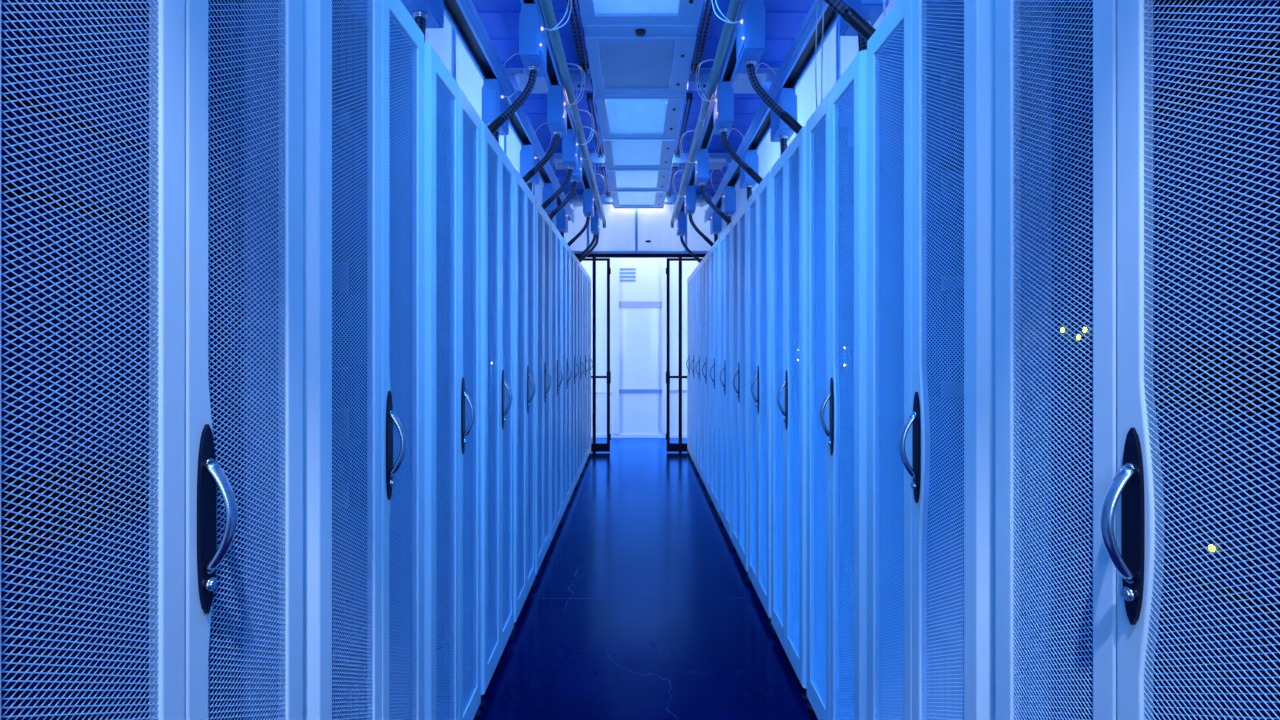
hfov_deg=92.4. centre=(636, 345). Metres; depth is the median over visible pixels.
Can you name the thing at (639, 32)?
ceiling sensor
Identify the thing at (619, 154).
ceiling panel
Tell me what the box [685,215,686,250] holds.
trim
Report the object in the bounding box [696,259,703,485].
tall cabinet
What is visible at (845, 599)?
server
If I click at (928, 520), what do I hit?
server
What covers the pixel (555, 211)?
power cable
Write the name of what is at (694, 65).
ceiling track
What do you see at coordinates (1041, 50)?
tall cabinet
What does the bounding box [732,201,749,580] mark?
tall cabinet
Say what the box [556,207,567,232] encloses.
box
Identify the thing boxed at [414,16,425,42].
power cable
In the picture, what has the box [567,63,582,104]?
wire
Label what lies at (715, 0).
wire
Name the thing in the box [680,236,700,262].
power cable
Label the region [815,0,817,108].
wire
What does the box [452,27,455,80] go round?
trim
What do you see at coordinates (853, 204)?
server
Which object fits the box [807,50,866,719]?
tall cabinet
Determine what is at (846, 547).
server
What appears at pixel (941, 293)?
server
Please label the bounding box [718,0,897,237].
wall
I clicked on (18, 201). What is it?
server
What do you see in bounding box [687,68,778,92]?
cross beam
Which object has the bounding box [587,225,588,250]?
trim
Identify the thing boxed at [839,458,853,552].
server
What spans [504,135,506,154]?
trim
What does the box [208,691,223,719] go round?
server
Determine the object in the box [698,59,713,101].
wire
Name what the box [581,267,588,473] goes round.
tall cabinet
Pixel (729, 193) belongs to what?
box
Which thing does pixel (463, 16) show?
busway
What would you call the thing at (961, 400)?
server
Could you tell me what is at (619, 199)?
ceiling panel
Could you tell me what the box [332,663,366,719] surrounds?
server
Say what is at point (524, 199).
tall cabinet
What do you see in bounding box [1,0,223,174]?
server
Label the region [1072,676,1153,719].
server
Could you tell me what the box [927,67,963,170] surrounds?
server
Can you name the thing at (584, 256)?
power cable
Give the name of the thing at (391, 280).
tall cabinet
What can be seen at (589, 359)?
tall cabinet
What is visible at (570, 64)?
wire
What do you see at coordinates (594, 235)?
power cable
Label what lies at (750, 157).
box
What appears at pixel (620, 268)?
trim
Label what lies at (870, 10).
box
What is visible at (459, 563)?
tall cabinet
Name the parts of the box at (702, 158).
plate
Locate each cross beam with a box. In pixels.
[505,68,592,92]
[546,153,605,168]
[565,194,611,206]
[665,194,714,206]
[672,153,732,168]
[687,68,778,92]
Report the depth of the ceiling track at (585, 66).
3.57 m
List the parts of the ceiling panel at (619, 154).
frosted pane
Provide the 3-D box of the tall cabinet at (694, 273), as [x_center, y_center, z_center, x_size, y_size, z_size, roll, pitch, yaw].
[1.140,0.259,6.763,1.110,2.172,0.590,0,0,0]
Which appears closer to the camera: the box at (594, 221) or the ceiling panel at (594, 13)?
the ceiling panel at (594, 13)
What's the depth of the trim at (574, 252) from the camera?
7.76 m
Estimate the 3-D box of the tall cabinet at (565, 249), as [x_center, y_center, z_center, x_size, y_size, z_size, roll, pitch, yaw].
[-1.080,0.259,4.915,1.110,2.172,0.590,0,0,0]
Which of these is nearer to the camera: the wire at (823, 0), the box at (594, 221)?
the wire at (823, 0)
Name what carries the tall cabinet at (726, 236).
on the floor
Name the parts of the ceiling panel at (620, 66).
frosted pane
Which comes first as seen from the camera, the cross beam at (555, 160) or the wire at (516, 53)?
the wire at (516, 53)
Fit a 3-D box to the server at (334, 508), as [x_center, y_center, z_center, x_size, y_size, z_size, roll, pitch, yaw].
[-0.760,0.573,1.363,0.174,0.310,0.468,0,0,0]
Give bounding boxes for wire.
[504,53,524,97]
[535,123,551,157]
[544,0,571,29]
[545,0,568,30]
[566,64,584,104]
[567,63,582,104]
[579,110,593,144]
[582,127,599,159]
[583,126,597,159]
[696,60,714,101]
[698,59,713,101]
[711,0,739,22]
[715,0,737,23]
[755,63,775,75]
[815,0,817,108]
[821,0,823,101]
[883,0,884,19]
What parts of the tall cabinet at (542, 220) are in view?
door, panel, handle plate, door, panel, pull handle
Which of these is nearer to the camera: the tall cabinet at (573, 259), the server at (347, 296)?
the server at (347, 296)
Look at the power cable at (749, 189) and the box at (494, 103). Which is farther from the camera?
the power cable at (749, 189)
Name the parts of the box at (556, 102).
plate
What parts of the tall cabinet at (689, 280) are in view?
door, panel, door, panel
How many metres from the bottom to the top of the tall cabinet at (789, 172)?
2.172 m
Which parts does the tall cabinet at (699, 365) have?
door, panel, door, panel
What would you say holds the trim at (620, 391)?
attached to the door at (640, 328)
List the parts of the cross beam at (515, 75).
bracket plate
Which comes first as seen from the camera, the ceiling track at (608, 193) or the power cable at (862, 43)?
the power cable at (862, 43)
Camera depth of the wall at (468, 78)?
3.33 m
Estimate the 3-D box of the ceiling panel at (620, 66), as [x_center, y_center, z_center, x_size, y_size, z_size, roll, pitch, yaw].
[0.015,-1.742,3.845,0.635,0.043,0.810,0,0,0]
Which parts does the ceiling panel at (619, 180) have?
frosted pane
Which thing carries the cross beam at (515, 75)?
attached to the ceiling
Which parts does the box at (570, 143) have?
plate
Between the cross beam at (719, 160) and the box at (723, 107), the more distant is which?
the cross beam at (719, 160)
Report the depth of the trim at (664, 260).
8.92 m
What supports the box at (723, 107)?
attached to the busway at (727, 72)
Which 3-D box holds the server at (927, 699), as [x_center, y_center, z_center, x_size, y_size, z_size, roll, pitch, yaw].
[0.820,1.070,1.399,0.174,0.310,0.468,0,0,0]
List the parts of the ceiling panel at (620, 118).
frosted pane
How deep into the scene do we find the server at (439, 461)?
2.14 m
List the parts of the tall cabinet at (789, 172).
door, panel, pull handle, handle plate, panel, door, mounting rail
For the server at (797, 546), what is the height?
0.310 m
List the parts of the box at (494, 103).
plate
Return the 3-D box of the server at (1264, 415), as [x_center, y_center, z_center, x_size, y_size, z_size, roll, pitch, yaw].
[0.820,0.197,0.803,0.174,0.220,0.468,0,0,0]
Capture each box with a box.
[401,0,443,27]
[482,79,508,134]
[519,4,546,76]
[520,145,538,184]
[542,183,556,213]
[547,85,566,137]
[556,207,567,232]
[562,129,577,170]
[570,145,581,182]
[583,189,593,216]
[590,210,599,234]
[677,212,685,235]
[684,185,695,214]
[695,149,708,185]
[710,209,721,233]
[713,82,733,134]
[722,186,735,216]
[736,0,764,71]
[740,150,758,188]
[770,88,796,141]
[840,0,888,35]
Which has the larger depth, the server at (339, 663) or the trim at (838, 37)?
the trim at (838, 37)
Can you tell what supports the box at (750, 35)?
attached to the busway at (727, 72)
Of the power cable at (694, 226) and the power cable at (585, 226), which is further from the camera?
the power cable at (585, 226)
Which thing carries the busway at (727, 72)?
hanging from the cross beam at (765, 76)
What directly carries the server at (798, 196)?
in the tall cabinet at (789, 172)
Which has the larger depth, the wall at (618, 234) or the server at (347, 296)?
the wall at (618, 234)
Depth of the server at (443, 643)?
2.13 m
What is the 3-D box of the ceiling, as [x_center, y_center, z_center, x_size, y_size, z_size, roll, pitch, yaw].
[0.035,-1.877,3.845,3.570,0.046,7.790,0,0,0]
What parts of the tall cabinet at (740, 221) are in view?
panel, door, pull handle, handle plate, panel, door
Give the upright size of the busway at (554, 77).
0.295 m
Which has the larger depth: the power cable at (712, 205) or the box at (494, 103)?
the power cable at (712, 205)
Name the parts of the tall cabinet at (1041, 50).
panel, door, mounting rail, pull handle, handle plate, door, panel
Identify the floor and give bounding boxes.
[478,438,816,719]
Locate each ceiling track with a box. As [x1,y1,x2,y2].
[566,0,588,73]
[587,93,602,157]
[601,167,610,197]
[666,167,676,197]
[674,93,692,157]
[691,0,714,74]
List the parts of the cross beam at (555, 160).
bracket plate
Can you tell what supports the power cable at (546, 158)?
hanging from the box at (556, 102)
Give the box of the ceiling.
[472,0,813,193]
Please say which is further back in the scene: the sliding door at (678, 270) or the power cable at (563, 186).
the sliding door at (678, 270)
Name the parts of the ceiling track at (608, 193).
chain, chain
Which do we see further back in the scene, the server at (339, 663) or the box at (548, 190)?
the box at (548, 190)
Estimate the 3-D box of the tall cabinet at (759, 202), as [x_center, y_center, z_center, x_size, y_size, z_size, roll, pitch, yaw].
[1.140,0.259,3.187,1.110,2.172,0.590,0,0,0]
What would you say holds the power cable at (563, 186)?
hanging from the box at (570, 143)
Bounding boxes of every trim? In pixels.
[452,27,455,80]
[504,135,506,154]
[573,251,707,253]
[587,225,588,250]
[613,258,618,433]
[619,302,661,306]
[619,388,661,388]
[619,390,661,392]
[620,268,635,269]
[620,272,635,273]
[620,276,635,277]
[635,208,637,250]
[662,258,666,433]
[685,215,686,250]
[836,18,840,81]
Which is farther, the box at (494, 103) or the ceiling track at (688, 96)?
the ceiling track at (688, 96)
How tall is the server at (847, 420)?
0.088 m
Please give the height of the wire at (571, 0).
0.284 m
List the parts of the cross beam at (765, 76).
bracket plate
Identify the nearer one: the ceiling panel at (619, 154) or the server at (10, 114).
the server at (10, 114)
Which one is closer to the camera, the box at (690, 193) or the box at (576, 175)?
the box at (576, 175)
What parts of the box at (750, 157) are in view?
plate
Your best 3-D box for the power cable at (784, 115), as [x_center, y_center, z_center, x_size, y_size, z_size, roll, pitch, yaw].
[0.667,-1.051,2.783,0.337,0.452,0.043,0,0,5]
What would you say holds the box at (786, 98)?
attached to the busway at (801, 53)
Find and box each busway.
[444,0,573,223]
[520,0,600,220]
[675,0,744,220]
[704,0,839,223]
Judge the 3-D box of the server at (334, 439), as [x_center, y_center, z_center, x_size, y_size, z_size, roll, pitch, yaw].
[-0.760,0.284,1.363,0.174,0.088,0.468,0,0,0]
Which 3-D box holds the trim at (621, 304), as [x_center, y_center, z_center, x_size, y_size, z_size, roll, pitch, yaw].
[0.050,-0.598,8.941,0.624,0.085,0.015,0,0,0]
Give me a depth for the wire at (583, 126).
4.73 m
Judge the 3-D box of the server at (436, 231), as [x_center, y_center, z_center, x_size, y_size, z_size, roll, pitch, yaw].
[-0.760,-0.306,1.955,0.174,0.175,0.468,0,0,0]
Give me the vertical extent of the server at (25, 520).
0.310 m
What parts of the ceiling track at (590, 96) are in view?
chain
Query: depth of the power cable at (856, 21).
1.92 m
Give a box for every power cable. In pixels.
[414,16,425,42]
[487,70,536,133]
[492,131,498,142]
[522,134,559,182]
[541,169,572,209]
[548,182,576,219]
[567,217,589,246]
[577,234,595,259]
[579,234,598,262]
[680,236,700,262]
[688,214,713,246]
[700,185,731,224]
[721,131,762,183]
[746,64,801,133]
[746,187,751,200]
[780,138,786,154]
[824,0,875,40]
[858,33,866,51]
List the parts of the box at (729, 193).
plate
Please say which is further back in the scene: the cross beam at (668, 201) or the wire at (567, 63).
the cross beam at (668, 201)
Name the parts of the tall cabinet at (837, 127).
door, panel, pull handle, handle plate, mounting rail, panel, door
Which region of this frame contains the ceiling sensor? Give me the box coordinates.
[635,29,645,35]
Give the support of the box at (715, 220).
attached to the busway at (801, 53)
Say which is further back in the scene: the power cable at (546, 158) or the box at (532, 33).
the power cable at (546, 158)
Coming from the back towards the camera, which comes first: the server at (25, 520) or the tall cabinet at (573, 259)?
the tall cabinet at (573, 259)
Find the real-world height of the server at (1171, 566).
0.220 m
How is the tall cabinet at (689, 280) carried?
on the floor
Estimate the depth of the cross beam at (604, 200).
7.61 m
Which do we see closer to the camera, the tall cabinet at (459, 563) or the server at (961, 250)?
the server at (961, 250)
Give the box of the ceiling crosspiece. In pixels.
[583,27,697,35]
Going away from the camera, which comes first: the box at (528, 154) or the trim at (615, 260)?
the box at (528, 154)
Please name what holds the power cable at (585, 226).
hanging from the box at (588, 198)
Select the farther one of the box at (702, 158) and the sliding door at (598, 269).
the sliding door at (598, 269)
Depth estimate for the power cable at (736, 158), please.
3.65 m
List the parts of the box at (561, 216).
plate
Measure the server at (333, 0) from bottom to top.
0.220 m
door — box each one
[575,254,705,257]
[581,258,610,451]
[610,258,661,433]
[666,258,702,451]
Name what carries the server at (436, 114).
in the tall cabinet at (459, 563)
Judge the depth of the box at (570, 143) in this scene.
4.33 m
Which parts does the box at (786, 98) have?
plate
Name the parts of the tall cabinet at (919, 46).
door, panel, pull handle, handle plate, panel, door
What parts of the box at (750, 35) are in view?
plate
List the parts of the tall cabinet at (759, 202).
door, panel, pull handle, handle plate, panel, door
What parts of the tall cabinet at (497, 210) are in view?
mounting rail, door, panel, handle plate, panel, door, pull handle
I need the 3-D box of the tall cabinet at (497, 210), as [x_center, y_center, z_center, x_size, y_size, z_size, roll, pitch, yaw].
[-1.080,0.259,2.547,1.110,2.172,0.590,0,0,0]
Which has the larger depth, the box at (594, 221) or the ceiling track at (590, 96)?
the box at (594, 221)
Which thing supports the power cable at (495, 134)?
hanging from the box at (494, 103)
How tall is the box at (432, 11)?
0.260 m
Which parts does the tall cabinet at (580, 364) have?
door, panel, panel, door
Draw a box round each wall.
[425,13,555,226]
[564,203,713,250]
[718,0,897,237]
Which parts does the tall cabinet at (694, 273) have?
panel, door, panel, door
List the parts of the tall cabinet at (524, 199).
door, panel, handle plate, door, panel, pull handle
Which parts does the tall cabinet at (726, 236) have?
pull handle, door, panel, handle plate, panel, door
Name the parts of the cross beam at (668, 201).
bracket plate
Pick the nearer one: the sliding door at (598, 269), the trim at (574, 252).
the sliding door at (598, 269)
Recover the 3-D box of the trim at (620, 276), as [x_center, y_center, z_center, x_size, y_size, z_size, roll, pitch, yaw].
[-0.135,-1.002,8.944,0.230,0.025,0.011,0,0,0]
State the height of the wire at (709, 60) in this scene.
0.284 m
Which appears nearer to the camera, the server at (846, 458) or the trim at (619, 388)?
the server at (846, 458)
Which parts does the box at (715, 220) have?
plate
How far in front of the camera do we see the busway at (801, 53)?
3.47 m
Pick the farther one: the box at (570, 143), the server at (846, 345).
the box at (570, 143)
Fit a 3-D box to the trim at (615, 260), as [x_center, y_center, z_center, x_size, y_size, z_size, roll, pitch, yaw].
[-0.305,-0.435,8.934,0.080,3.440,0.029,0,0,0]
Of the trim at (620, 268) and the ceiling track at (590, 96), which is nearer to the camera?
the ceiling track at (590, 96)
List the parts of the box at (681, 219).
plate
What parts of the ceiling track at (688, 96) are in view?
chain, chain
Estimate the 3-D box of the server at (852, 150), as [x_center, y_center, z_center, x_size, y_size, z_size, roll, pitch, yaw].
[0.820,-0.589,1.995,0.174,0.175,0.468,0,0,0]
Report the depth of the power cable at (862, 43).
2.37 m
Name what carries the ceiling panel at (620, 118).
hanging from the ceiling track at (590, 96)
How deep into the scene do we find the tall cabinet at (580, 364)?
6.06 m
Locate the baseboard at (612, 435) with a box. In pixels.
[611,434,665,437]
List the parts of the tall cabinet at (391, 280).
door, panel, mounting rail, handle plate, pull handle, door, panel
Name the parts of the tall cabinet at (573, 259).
door, panel, panel, door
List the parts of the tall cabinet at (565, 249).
door, panel, door, panel, pull handle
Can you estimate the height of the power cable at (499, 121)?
0.452 m
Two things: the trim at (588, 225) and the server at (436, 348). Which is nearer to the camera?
the server at (436, 348)
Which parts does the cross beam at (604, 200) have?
bracket plate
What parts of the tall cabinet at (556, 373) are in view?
door, panel, handle plate, panel, door, pull handle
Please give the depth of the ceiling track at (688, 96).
4.89 m
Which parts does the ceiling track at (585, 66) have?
chain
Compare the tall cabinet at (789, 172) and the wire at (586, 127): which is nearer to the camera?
the tall cabinet at (789, 172)
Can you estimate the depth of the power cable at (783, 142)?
3.67 m
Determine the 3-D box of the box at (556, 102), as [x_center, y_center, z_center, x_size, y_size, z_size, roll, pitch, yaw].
[-0.474,-1.403,3.718,0.106,0.253,0.239,0,0,0]
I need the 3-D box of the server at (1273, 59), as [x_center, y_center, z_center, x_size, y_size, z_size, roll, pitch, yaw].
[0.820,-0.407,0.803,0.174,0.088,0.468,0,0,0]
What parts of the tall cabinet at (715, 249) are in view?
door, panel, handle plate, panel, door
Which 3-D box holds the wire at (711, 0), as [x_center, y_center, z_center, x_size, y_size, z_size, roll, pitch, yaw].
[0.409,-1.567,2.793,0.128,0.284,0.151,0,0,14]
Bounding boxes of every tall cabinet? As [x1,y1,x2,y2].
[0,0,302,719]
[303,0,423,719]
[424,43,480,719]
[478,122,513,709]
[512,168,534,633]
[533,199,550,584]
[549,220,562,549]
[560,236,571,523]
[569,249,578,502]
[576,259,583,486]
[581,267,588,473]
[586,273,592,462]
[686,274,692,461]
[690,267,697,472]
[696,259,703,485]
[702,250,711,500]
[710,237,720,520]
[720,222,732,546]
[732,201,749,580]
[748,171,773,628]
[771,126,808,702]
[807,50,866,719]
[867,0,994,719]
[995,0,1279,719]
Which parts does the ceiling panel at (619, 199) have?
frosted pane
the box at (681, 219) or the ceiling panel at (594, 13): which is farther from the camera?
the box at (681, 219)
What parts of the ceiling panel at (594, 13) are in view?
frosted pane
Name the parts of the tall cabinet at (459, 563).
door, mounting rail, panel, handle plate, pull handle, door, panel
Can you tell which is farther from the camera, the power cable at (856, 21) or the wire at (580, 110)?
the wire at (580, 110)
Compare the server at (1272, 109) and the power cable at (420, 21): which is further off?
the power cable at (420, 21)
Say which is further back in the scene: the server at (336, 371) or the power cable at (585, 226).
the power cable at (585, 226)
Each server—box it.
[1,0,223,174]
[1,103,223,234]
[1,194,223,479]
[1,491,223,719]
[111,0,223,58]
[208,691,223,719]
[332,0,366,106]
[332,115,366,262]
[332,291,366,367]
[332,370,366,411]
[332,439,366,489]
[332,508,366,667]
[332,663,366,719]
[436,114,447,208]
[436,231,447,283]
[436,308,447,333]
[436,348,447,436]
[436,461,447,528]
[436,527,447,556]
[436,576,447,650]
[436,643,447,706]
[797,196,798,254]
[797,546,798,610]
[839,150,853,206]
[839,204,853,270]
[839,294,853,319]
[839,345,853,407]
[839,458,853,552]
[839,547,853,605]
[839,599,853,702]
[840,420,853,447]
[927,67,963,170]
[927,184,963,237]
[927,227,963,275]
[927,287,963,382]
[927,397,963,539]
[927,520,963,642]
[927,621,963,719]
[927,699,944,719]
[1060,77,1279,342]
[1072,0,1208,20]
[1072,0,1279,127]
[1072,397,1279,607]
[1072,536,1279,719]
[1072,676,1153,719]
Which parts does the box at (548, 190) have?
plate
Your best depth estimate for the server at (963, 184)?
1.47 m
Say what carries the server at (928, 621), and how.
in the tall cabinet at (919, 46)
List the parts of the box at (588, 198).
plate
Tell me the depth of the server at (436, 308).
2.14 m
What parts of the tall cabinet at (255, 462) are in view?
panel, door, handle plate, pull handle, mounting rail, door, panel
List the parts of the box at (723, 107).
plate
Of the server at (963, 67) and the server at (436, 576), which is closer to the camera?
the server at (963, 67)
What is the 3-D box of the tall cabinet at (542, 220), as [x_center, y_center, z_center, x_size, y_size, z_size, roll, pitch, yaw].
[-1.080,0.259,3.731,1.110,2.172,0.590,0,0,0]
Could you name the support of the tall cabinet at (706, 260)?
on the floor
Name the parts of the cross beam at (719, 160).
bracket plate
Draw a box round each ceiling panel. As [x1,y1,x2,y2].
[577,0,703,26]
[585,36,695,96]
[595,97,684,139]
[602,140,676,169]
[607,170,670,191]
[611,192,666,207]
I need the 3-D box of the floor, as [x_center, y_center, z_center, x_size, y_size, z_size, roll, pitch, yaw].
[0.100,1.385,3.035,9.200,0.080,12.070,0,0,0]
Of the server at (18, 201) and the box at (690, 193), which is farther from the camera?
the box at (690, 193)
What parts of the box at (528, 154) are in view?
plate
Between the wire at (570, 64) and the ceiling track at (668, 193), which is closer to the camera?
the wire at (570, 64)
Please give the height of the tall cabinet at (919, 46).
2.172 m
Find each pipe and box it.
[540,0,605,227]
[670,0,740,227]
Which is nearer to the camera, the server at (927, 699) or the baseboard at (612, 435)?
the server at (927, 699)
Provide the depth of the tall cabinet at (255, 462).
0.78 m
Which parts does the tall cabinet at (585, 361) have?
panel, door, panel, door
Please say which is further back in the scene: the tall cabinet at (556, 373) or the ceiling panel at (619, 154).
the ceiling panel at (619, 154)
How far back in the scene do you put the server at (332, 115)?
1.45 m
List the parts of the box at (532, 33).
plate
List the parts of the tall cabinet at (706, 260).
door, panel, door, panel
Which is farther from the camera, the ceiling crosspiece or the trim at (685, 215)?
the trim at (685, 215)
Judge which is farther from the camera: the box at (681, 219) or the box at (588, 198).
the box at (681, 219)
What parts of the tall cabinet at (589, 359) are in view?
door, panel, door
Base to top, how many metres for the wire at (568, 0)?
0.284 m
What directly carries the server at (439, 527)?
in the tall cabinet at (459, 563)
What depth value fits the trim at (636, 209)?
7.77 m
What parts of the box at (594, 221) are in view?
plate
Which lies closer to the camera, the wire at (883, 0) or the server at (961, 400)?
the server at (961, 400)
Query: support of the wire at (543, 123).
attached to the box at (528, 154)
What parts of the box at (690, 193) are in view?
plate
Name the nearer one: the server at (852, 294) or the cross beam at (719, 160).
the server at (852, 294)
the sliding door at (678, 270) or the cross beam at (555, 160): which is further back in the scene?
the sliding door at (678, 270)
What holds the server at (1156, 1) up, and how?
in the tall cabinet at (1041, 50)
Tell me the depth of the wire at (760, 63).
3.75 m
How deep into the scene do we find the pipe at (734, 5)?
3.68 m
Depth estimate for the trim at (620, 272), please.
8.94 m
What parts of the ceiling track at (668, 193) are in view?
chain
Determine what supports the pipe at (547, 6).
attached to the cross beam at (515, 75)
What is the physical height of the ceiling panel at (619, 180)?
0.043 m
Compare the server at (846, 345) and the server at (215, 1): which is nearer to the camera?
the server at (215, 1)
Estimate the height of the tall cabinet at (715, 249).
2.172 m

